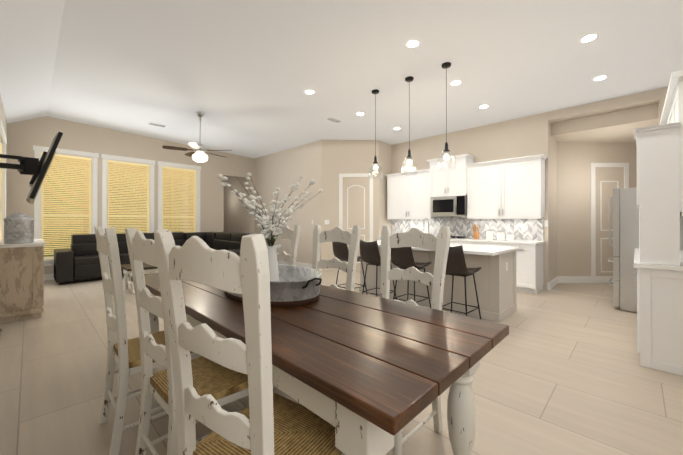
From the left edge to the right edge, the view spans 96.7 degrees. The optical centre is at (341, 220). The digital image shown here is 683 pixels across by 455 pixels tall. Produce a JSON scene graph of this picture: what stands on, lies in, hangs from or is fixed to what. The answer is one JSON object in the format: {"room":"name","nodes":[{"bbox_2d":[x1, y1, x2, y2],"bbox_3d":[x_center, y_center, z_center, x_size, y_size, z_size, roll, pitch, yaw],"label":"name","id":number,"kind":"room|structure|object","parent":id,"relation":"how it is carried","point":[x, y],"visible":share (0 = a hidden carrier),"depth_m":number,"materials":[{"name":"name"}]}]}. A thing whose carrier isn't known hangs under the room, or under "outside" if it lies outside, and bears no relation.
{"room":"dining room","nodes":[
{"label":"dining room","id":0,"kind":"room"},
{"bbox_2d":[0,94,6,216],"bbox_3d":[-2.991,-0.637,2.373,11.270,3.900,0.120,0,0,44],"label":"wall","id":1,"kind":"structure","parent":0,"point":[3,117],"depth_m":5.59,"materials":[{"name":"paint"}]},
{"bbox_2d":[0,118,6,239],"bbox_3d":[-5.633,-0.382,4.984,1.630,2.245,0.180,0,0,44],"label":"window","id":2,"kind":"structure","parent":1,"relation":"in","point":[3,194],"depth_m":5.47,"materials":[{"name":"white wood"}]},
{"bbox_2d":[0,142,1,240],"bbox_3d":[-5.640,-0.379,4.977,1.350,1.914,0.042,0,0,44],"label":"window blind slats","id":3,"kind":"object","parent":2,"relation":"attached to","point":[0,182],"visible":0.81,"depth_m":5.33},
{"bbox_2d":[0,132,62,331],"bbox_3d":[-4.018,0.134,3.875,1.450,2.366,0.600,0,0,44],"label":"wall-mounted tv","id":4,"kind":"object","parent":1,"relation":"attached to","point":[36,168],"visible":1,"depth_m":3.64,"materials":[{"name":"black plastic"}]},
{"bbox_2d":[7,116,253,273],"bbox_3d":[-4.933,-0.618,8.371,0.120,3.900,5.770,0,0,44],"label":"wall","id":5,"kind":"structure","parent":0,"point":[24,137],"depth_m":7.55,"materials":[{"name":"paint"}]},
{"bbox_2d":[33,145,98,265],"bbox_3d":[-6.275,-0.300,6.948,0.180,2.615,1.130,0,0,44],"label":"window","id":6,"kind":"structure","parent":5,"relation":"in","point":[38,150],"depth_m":6.97,"materials":[{"name":"white wood"}]},
{"bbox_2d":[41,152,91,258],"bbox_3d":[-6.282,-0.313,6.955,0.056,2.338,0.856,0,0,44],"label":"window blind slats","id":7,"kind":"object","parent":6,"relation":"attached to","point":[47,203],"visible":0.77,"depth_m":6.93,"materials":[{"name":"beige wood"}]},
{"bbox_2d":[101,154,200,233],"bbox_3d":[-5.034,-0.296,8.224,0.180,2.615,2.370,0,0,44],"label":"window","id":8,"kind":"structure","parent":5,"relation":"in","point":[105,173],"depth_m":8.12,"materials":[{"name":"white wood"}]},
{"bbox_2d":[107,160,149,232],"bbox_3d":[-5.459,-0.310,7.801,0.056,2.338,0.896,0,0,44],"label":"window blind slats","id":9,"kind":"object","parent":8,"relation":"attached to","point":[126,164],"visible":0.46,"depth_m":7.78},
{"bbox_2d":[162,166,195,232],"bbox_3d":[-4.622,-0.307,8.661,0.056,2.338,0.896,0,0,44],"label":"window blind slats","id":10,"kind":"object","parent":8,"relation":"attached to","point":[176,208],"visible":0.69,"depth_m":8.65,"materials":[{"name":"beige wood"}]},
{"bbox_2d":[188,175,193,229],"bbox_3d":[-4.768,-0.612,10.492,2.600,3.900,0.120,0,0,44],"label":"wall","id":11,"kind":"structure","parent":0,"point":[193,175],"depth_m":11.12,"materials":[{"name":"paint"}]},
{"bbox_2d":[224,176,248,232],"bbox_3d":[-4.042,-0.609,11.237,2.600,3.900,0.120,0,0,44],"label":"wall","id":12,"kind":"structure","parent":0,"point":[235,215],"depth_m":10.93,"materials":[{"name":"paint"}]},
{"bbox_2d":[254,140,390,270],"bbox_3d":[-0.760,-0.615,9.327,4.530,3.900,1.660,0,0,44],"label":"wall","id":13,"kind":"structure","parent":0,"point":[323,164],"depth_m":7.97,"materials":[{"name":"paint"}]},
{"bbox_2d":[339,173,372,270],"bbox_3d":[0.377,0.060,7.876,0.883,2.540,0.080,0,0,3],"label":"door frame","id":14,"kind":"structure","parent":13,"relation":"attached to","point":[341,176],"depth_m":7.87,"materials":[{"name":"white wood"}]},
{"bbox_2d":[0,271,682,454],"bbox_3d":[-0.384,1.327,6.932,15.500,0.001,12.500,0,0,44],"label":"floor","id":15,"kind":"structure","parent":0,"point":[562,372],"depth_m":2.38,"materials":[{"name":"tile"}]},
{"bbox_2d":[0,239,45,323],"bbox_3d":[-4.712,0.817,4.472,1.490,1.005,0.465,0,0,44],"label":"console","id":16,"kind":"object","parent":15,"relation":"on","point":[22,281],"visible":1,"depth_m":3.98,"materials":[{"name":"brown wood"}]},
{"bbox_2d":[3,212,34,243],"bbox_3d":[-4.384,0.098,4.130,0.290,0.428,0.290,0,0,44],"label":"canister","id":17,"kind":"object","parent":16,"relation":"on","point":[18,228],"visible":1,"depth_m":4.04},
{"bbox_2d":[121,263,157,293],"bbox_3d":[-3.572,1.094,6.058,0.750,0.460,1.300,0,0,44],"label":"coffee table","id":18,"kind":"object","parent":15,"relation":"on","point":[147,268],"visible":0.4,"depth_m":5.65,"materials":[{"name":"brown wood"}]},
{"bbox_2d":[94,226,200,454],"bbox_3d":[-1.256,0.676,1.981,0.530,1.274,0.527,0,0,-45],"label":"chair","id":19,"kind":"object","parent":15,"relation":"on","point":[124,353],"visible":0.71,"depth_m":1.73,"materials":[{"name":"white wood"}]},
{"bbox_2d":[54,232,254,284],"bbox_3d":[-4.090,0.827,6.960,2.950,1.000,3.530,0,0,44],"label":"sofa","id":20,"kind":"object","parent":15,"relation":"on","point":[79,260],"visible":0.33,"depth_m":6.84,"materials":[{"name":"leather"}]},
{"bbox_2d":[125,227,248,454],"bbox_3d":[-0.754,0.675,1.576,0.527,1.274,0.530,0,0,42],"label":"chair","id":21,"kind":"object","parent":15,"relation":"on","point":[221,385],"visible":0.44,"depth_m":1.50,"materials":[{"name":"white wood"}]},
{"bbox_2d":[154,231,344,454],"bbox_3d":[-0.286,0.673,1.101,0.527,1.274,0.530,0,0,34],"label":"chair","id":22,"kind":"object","parent":15,"relation":"on","point":[267,421],"visible":0.96,"depth_m":0.89,"materials":[{"name":"white wood"}]},
{"bbox_2d":[267,225,300,265],"bbox_3d":[-0.758,0.679,2.948,0.530,1.274,0.527,0,0,-44],"label":"chair","id":23,"kind":"object","parent":15,"relation":"on","point":[293,235],"visible":0.19,"depth_m":2.94,"materials":[{"name":"white wood"}]},
{"bbox_2d":[273,225,360,386],"bbox_3d":[-0.208,0.678,2.413,0.527,1.274,0.530,0,0,43],"label":"chair","id":24,"kind":"object","parent":15,"relation":"on","point":[339,234],"visible":0.38,"depth_m":2.56,"materials":[{"name":"white wood"}]},
{"bbox_2d":[131,273,508,454],"bbox_3d":[-0.581,0.922,2.214,3.000,0.780,1.017,0,0,44],"label":"table","id":25,"kind":"object","parent":15,"relation":"on","point":[363,374],"visible":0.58,"depth_m":1.28,"materials":[{"name":"brown wood"}]},
{"bbox_2d":[224,264,321,306],"bbox_3d":[-0.517,0.442,2.209,1.010,0.178,0.600,0,0,44],"label":"tray","id":26,"kind":"object","parent":25,"relation":"on","point":[295,286],"visible":0.5,"depth_m":1.90,"materials":[{"name":"grey metal"}]},
{"bbox_2d":[217,172,322,281],"bbox_3d":[-0.564,0.076,2.296,0.784,0.869,0.745,0,0,44],"label":"vase","id":27,"kind":"object","parent":26,"relation":"on","point":[271,232],"visible":0.96,"depth_m":2.27,"materials":[{"name":"white ceramic"}]},
{"bbox_2d":[332,242,367,294],"bbox_3d":[0.125,0.807,5.064,0.506,1.031,0.418,0,0,-43],"label":"stool","id":28,"kind":"object","parent":15,"relation":"on","point":[340,251],"visible":0.52,"depth_m":4.93,"materials":[{"name":"leather"}]},
{"bbox_2d":[360,239,396,299],"bbox_3d":[0.550,0.806,4.652,0.418,1.031,0.506,0,0,43],"label":"stool","id":29,"kind":"object","parent":15,"relation":"on","point":[369,253],"visible":0.65,"depth_m":4.51,"materials":[{"name":"leather"}]},
{"bbox_2d":[391,247,430,307],"bbox_3d":[0.957,0.804,4.255,0.506,1.031,0.418,0,0,-44],"label":"stool","id":30,"kind":"object","parent":15,"relation":"on","point":[402,257],"visible":0.71,"depth_m":4.13,"materials":[{"name":"leather"}]},
{"bbox_2d":[380,226,450,454],"bbox_3d":[0.315,0.676,1.905,0.530,1.274,0.527,0,0,-42],"label":"chair","id":31,"kind":"object","parent":15,"relation":"on","point":[419,238],"visible":0.42,"depth_m":1.96,"materials":[{"name":"white wood"}]},
{"bbox_2d":[359,246,516,321],"bbox_3d":[1.449,0.879,5.017,2.390,0.885,0.780,0,0,44],"label":"kitchen island","id":32,"kind":"object","parent":15,"relation":"on","point":[495,277],"depth_m":4.24,"materials":[{"name":"beige wood"}]},
{"bbox_2d":[347,240,518,257],"bbox_3d":[1.348,0.416,4.915,2.440,0.040,1.100,0,0,44],"label":"island countertop","id":33,"kind":"structure","parent":32,"relation":"on","point":[492,250],"depth_m":4.21,"materials":[{"name":"white stone"}]},
{"bbox_2d":[423,218,428,232],"bbox_3d":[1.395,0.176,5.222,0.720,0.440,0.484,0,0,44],"label":"paper towel roll","id":34,"kind":"object","parent":33,"relation":"in","point":[425,218],"depth_m":5.30,"materials":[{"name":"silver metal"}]},
{"bbox_2d":[442,245,480,318],"bbox_3d":[1.445,0.803,3.781,0.506,1.031,0.418,0,0,-45],"label":"stool","id":35,"kind":"object","parent":15,"relation":"on","point":[456,265],"visible":0.73,"depth_m":3.60,"materials":[{"name":"leather"}]},
{"bbox_2d":[450,242,472,244],"bbox_3d":[2.673,0.883,6.512,0.890,0.886,0.636,0,0,44],"label":"base cabinet","id":36,"kind":"object","parent":15,"relation":"on","point":[471,243],"depth_m":6.25,"materials":[{"name":"white wood"}]},
{"bbox_2d":[473,242,544,293],"bbox_3d":[3.272,0.881,5.927,1.024,0.886,0.638,0,0,44],"label":"base cabinet","id":37,"kind":"object","parent":15,"relation":"on","point":[529,258],"depth_m":5.49,"materials":[{"name":"white wood"}]},
{"bbox_2d":[377,234,540,245],"bbox_3d":[2.393,0.421,6.778,3.500,0.040,0.648,0,0,44],"label":"countertop","id":38,"kind":"structure","parent":37,"relation":"on","point":[451,239],"depth_m":6.10,"materials":[{"name":"white stone"}]},
{"bbox_2d":[437,236,467,238],"bbox_3d":[2.404,0.382,6.781,0.730,0.040,0.488,0,0,44],"label":"cooktop","id":39,"kind":"object","parent":38,"relation":"in","point":[451,237],"depth_m":6.58,"materials":[{"name":"black metal"}]},
{"bbox_2d":[608,188,682,311],"bbox_3d":[4.578,0.424,4.506,0.920,1.790,0.840,0,0,44],"label":"fridge","id":40,"kind":"object","parent":15,"relation":"on","point":[625,226],"visible":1,"depth_m":4.39,"materials":[{"name":"silver metal"}]},
{"bbox_2d":[633,270,682,375],"bbox_3d":[3.302,0.872,2.928,0.646,0.885,1.134,0,0,44],"label":"base cabinet","id":41,"kind":"object","parent":15,"relation":"on","point":[659,293],"depth_m":2.65,"materials":[{"name":"white wood"}]},
{"bbox_2d":[633,262,682,269],"bbox_3d":[3.636,0.411,3.289,0.668,0.040,2.160,0,0,44],"label":"countertop","id":42,"kind":"structure","parent":41,"relation":"on","point":[637,265],"depth_m":2.68,"materials":[{"name":"white stone"}]},
{"bbox_2d":[0,0,682,157],"bbox_3d":[-0.063,-2.142,7.272,15.500,0.300,11.580,0,0,44],"label":"ceiling","id":43,"kind":"structure","parent":0,"point":[242,75],"depth_m":4.23,"materials":[{"name":"paint"}]},
{"bbox_2d":[147,122,166,127],"bbox_3d":[-4.293,-2.217,7.079,0.180,0.014,0.380,0,0,44],"label":"ceiling vent","id":44,"kind":"object","parent":43,"relation":"in","point":[155,124],"visible":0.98,"depth_m":7.04,"materials":[{"name":"white metal"}]},
{"bbox_2d":[162,112,229,161],"bbox_3d":[-2.955,-1.708,6.295,1.258,1.015,1.308,0,0,44],"label":"fan light","id":45,"kind":"object","parent":43,"relation":"hanging from","point":[198,154],"visible":1,"depth_m":6.18,"materials":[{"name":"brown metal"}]},
{"bbox_2d":[304,89,314,93],"bbox_3d":[-0.542,-2.180,5.167,0.190,0.015,0.190,0,0,44],"label":"recessed light","id":46,"kind":"object","parent":43,"relation":"in","point":[308,91],"visible":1,"depth_m":5.15,"materials":[{"name":"white plastic"}]},
{"bbox_2d":[325,117,342,122],"bbox_3d":[-0.154,-2.130,6.469,0.180,0.014,0.380,0,0,44],"label":"ceiling vent","id":47,"kind":"object","parent":43,"relation":"in","point":[332,119],"visible":1,"depth_m":6.45,"materials":[{"name":"white metal"}]},
{"bbox_2d":[368,89,382,178],"bbox_3d":[0.568,-1.428,5.080,0.236,1.468,0.236,0,0,44],"label":"pendant light","id":48,"kind":"object","parent":43,"relation":"hanging from","point":[375,91],"visible":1,"depth_m":5.07,"materials":[{"name":"glass"}]},
{"bbox_2d":[401,76,416,174],"bbox_3d":[1.034,-1.429,4.626,0.236,1.468,0.236,0,0,44],"label":"pendant light","id":49,"kind":"object","parent":43,"relation":"hanging from","point":[409,79],"visible":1,"depth_m":4.62,"materials":[{"name":"glass"}]},
{"bbox_2d":[405,39,419,47],"bbox_3d":[0.882,-2.185,3.764,0.190,0.015,0.190,0,0,44],"label":"recessed light","id":50,"kind":"object","parent":43,"relation":"in","point":[412,43],"visible":1,"depth_m":3.76,"materials":[{"name":"white plastic"}]},
{"bbox_2d":[438,62,454,170],"bbox_3d":[1.456,-1.431,4.215,0.236,1.468,0.236,0,0,44],"label":"pendant light","id":51,"kind":"object","parent":43,"relation":"hanging from","point":[446,65],"visible":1,"depth_m":4.21,"materials":[{"name":"glass"}]},
{"bbox_2d":[449,80,461,85],"bbox_3d":[1.781,-2.134,4.724,0.190,0.015,0.190,0,0,44],"label":"recessed light","id":52,"kind":"object","parent":43,"relation":"in","point":[455,82],"visible":1,"depth_m":4.71,"materials":[{"name":"white plastic"}]},
{"bbox_2d":[478,105,488,108],"bbox_3d":[2.623,-2.087,5.593,0.190,0.015,0.190,0,0,44],"label":"recessed light","id":53,"kind":"object","parent":43,"relation":"in","point":[483,106],"visible":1,"depth_m":5.58,"materials":[{"name":"white plastic"}]},
{"bbox_2d":[579,33,599,42],"bbox_3d":[2.913,-2.139,3.568,0.190,0.015,0.190,0,0,44],"label":"recessed light","id":54,"kind":"object","parent":43,"relation":"in","point":[589,37],"visible":1,"depth_m":3.56,"materials":[{"name":"white plastic"}]},
{"bbox_2d":[592,75,607,80],"bbox_3d":[3.808,-2.090,4.471,0.190,0.015,0.190,0,0,44],"label":"recessed light","id":55,"kind":"object","parent":43,"relation":"in","point":[599,78],"visible":1,"depth_m":4.46,"materials":[{"name":"white plastic"}]},
{"bbox_2d":[391,87,667,289],"bbox_3d":[3.392,-0.625,6.445,5.680,3.900,0.240,0,0,44],"label":"wall","id":56,"kind":"structure","parent":0,"point":[522,136],"depth_m":6.11,"materials":[{"name":"paint"}]},
{"bbox_2d":[385,170,428,217],"bbox_3d":[1.758,-0.596,7.605,1.240,1.091,0.351,0,0,44],"label":"upper cabinet","id":57,"kind":"object","parent":56,"relation":"attached to","point":[407,194],"depth_m":7.47,"materials":[{"name":"white wood"}]},
{"bbox_2d":[429,190,466,217],"bbox_3d":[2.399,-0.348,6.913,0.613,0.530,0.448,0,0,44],"label":"microwave","id":58,"kind":"object","parent":56,"relation":"attached to","point":[440,205],"depth_m":6.81,"materials":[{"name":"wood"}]},
{"bbox_2d":[429,158,472,193],"bbox_3d":[2.474,-0.948,6.858,0.830,0.790,0.426,0,0,44],"label":"upper cabinet","id":59,"kind":"object","parent":56,"relation":"attached to","point":[445,179],"depth_m":6.67,"materials":[{"name":"white wood"}]},
{"bbox_2d":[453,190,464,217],"bbox_3d":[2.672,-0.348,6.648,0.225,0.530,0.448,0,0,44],"label":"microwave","id":60,"kind":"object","parent":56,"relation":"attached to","point":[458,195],"depth_m":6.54,"materials":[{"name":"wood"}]},
{"bbox_2d":[392,216,542,240],"bbox_3d":[2.616,-0.075,7.023,3.480,0.955,0.008,0,0,44],"label":"backsplash","id":61,"kind":"structure","parent":56,"relation":"attached to","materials":[{"name":"grey tile"}]},
{"bbox_2d":[465,162,496,217],"bbox_3d":[3.059,-0.600,6.340,0.730,1.091,0.351,0,0,44],"label":"upper cabinet","id":62,"kind":"object","parent":56,"relation":"attached to","point":[467,200],"depth_m":6.26,"materials":[{"name":"white wood"}]},
{"bbox_2d":[497,158,544,217],"bbox_3d":[3.496,-0.601,5.914,0.730,1.091,0.351,0,0,44],"label":"upper cabinet","id":63,"kind":"object","parent":56,"relation":"attached to","point":[520,182],"depth_m":5.76,"materials":[{"name":"white wood"}]},
{"bbox_2d":[551,103,658,279],"bbox_3d":[5.478,-0.626,6.083,2.185,3.900,2.150,0,0,44],"label":"wall","id":64,"kind":"structure","parent":0,"point":[579,145],"depth_m":6.42,"materials":[{"name":"paint"}]},
{"bbox_2d":[44,260,612,298],"bbox_3d":[-0.533,1.256,6.671,13.750,0.140,9.479,0,0,44],"label":"baseboard","id":65,"kind":"structure","parent":64,"relation":"attached to","point":[572,279],"depth_m":6.40,"materials":[{"name":"beige wood"}]},
{"bbox_2d":[590,163,628,282],"bbox_3d":[5.671,0.055,6.415,0.806,2.540,0.080,0,0,-1],"label":"door frame","id":66,"kind":"structure","parent":64,"relation":"attached to","point":[593,214],"depth_m":6.40,"materials":[{"name":"white wood"}]},
{"bbox_2d":[633,130,682,265],"bbox_3d":[2.914,-0.189,2.807,0.263,1.154,0.400,0,0,44],"label":"upper cabinet","id":67,"kind":"object","parent":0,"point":[658,254],"depth_m":2.66,"materials":[{"name":"white wood"}]},
{"bbox_2d":[665,78,682,213],"bbox_3d":[3.391,-0.621,2.842,0.391,1.110,1.137,0,0,44],"label":"upper cabinet","id":68,"kind":"object","parent":0,"relation":"attached to","point":[673,116],"depth_m":2.58,"materials":[{"name":"white wood"}]},
{"label":"outside","id":69,"kind":"structure","parent":0,"visible":0},
{"bbox_2d":[43,165,182,256],"bbox_3d":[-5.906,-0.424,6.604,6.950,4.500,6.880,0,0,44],"label":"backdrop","id":70,"kind":"structure","parent":69,"point":[109,207],"depth_m":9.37,"materials":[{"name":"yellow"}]},
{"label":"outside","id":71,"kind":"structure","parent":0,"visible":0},
{"bbox_2d":[51,157,193,233],"bbox_3d":[-7.064,0.031,8.273,2.760,3.500,6.100,0,0,44],"label":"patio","id":72,"kind":"structure","parent":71,"point":[123,171],"depth_m":9.19,"materials":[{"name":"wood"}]}
]}

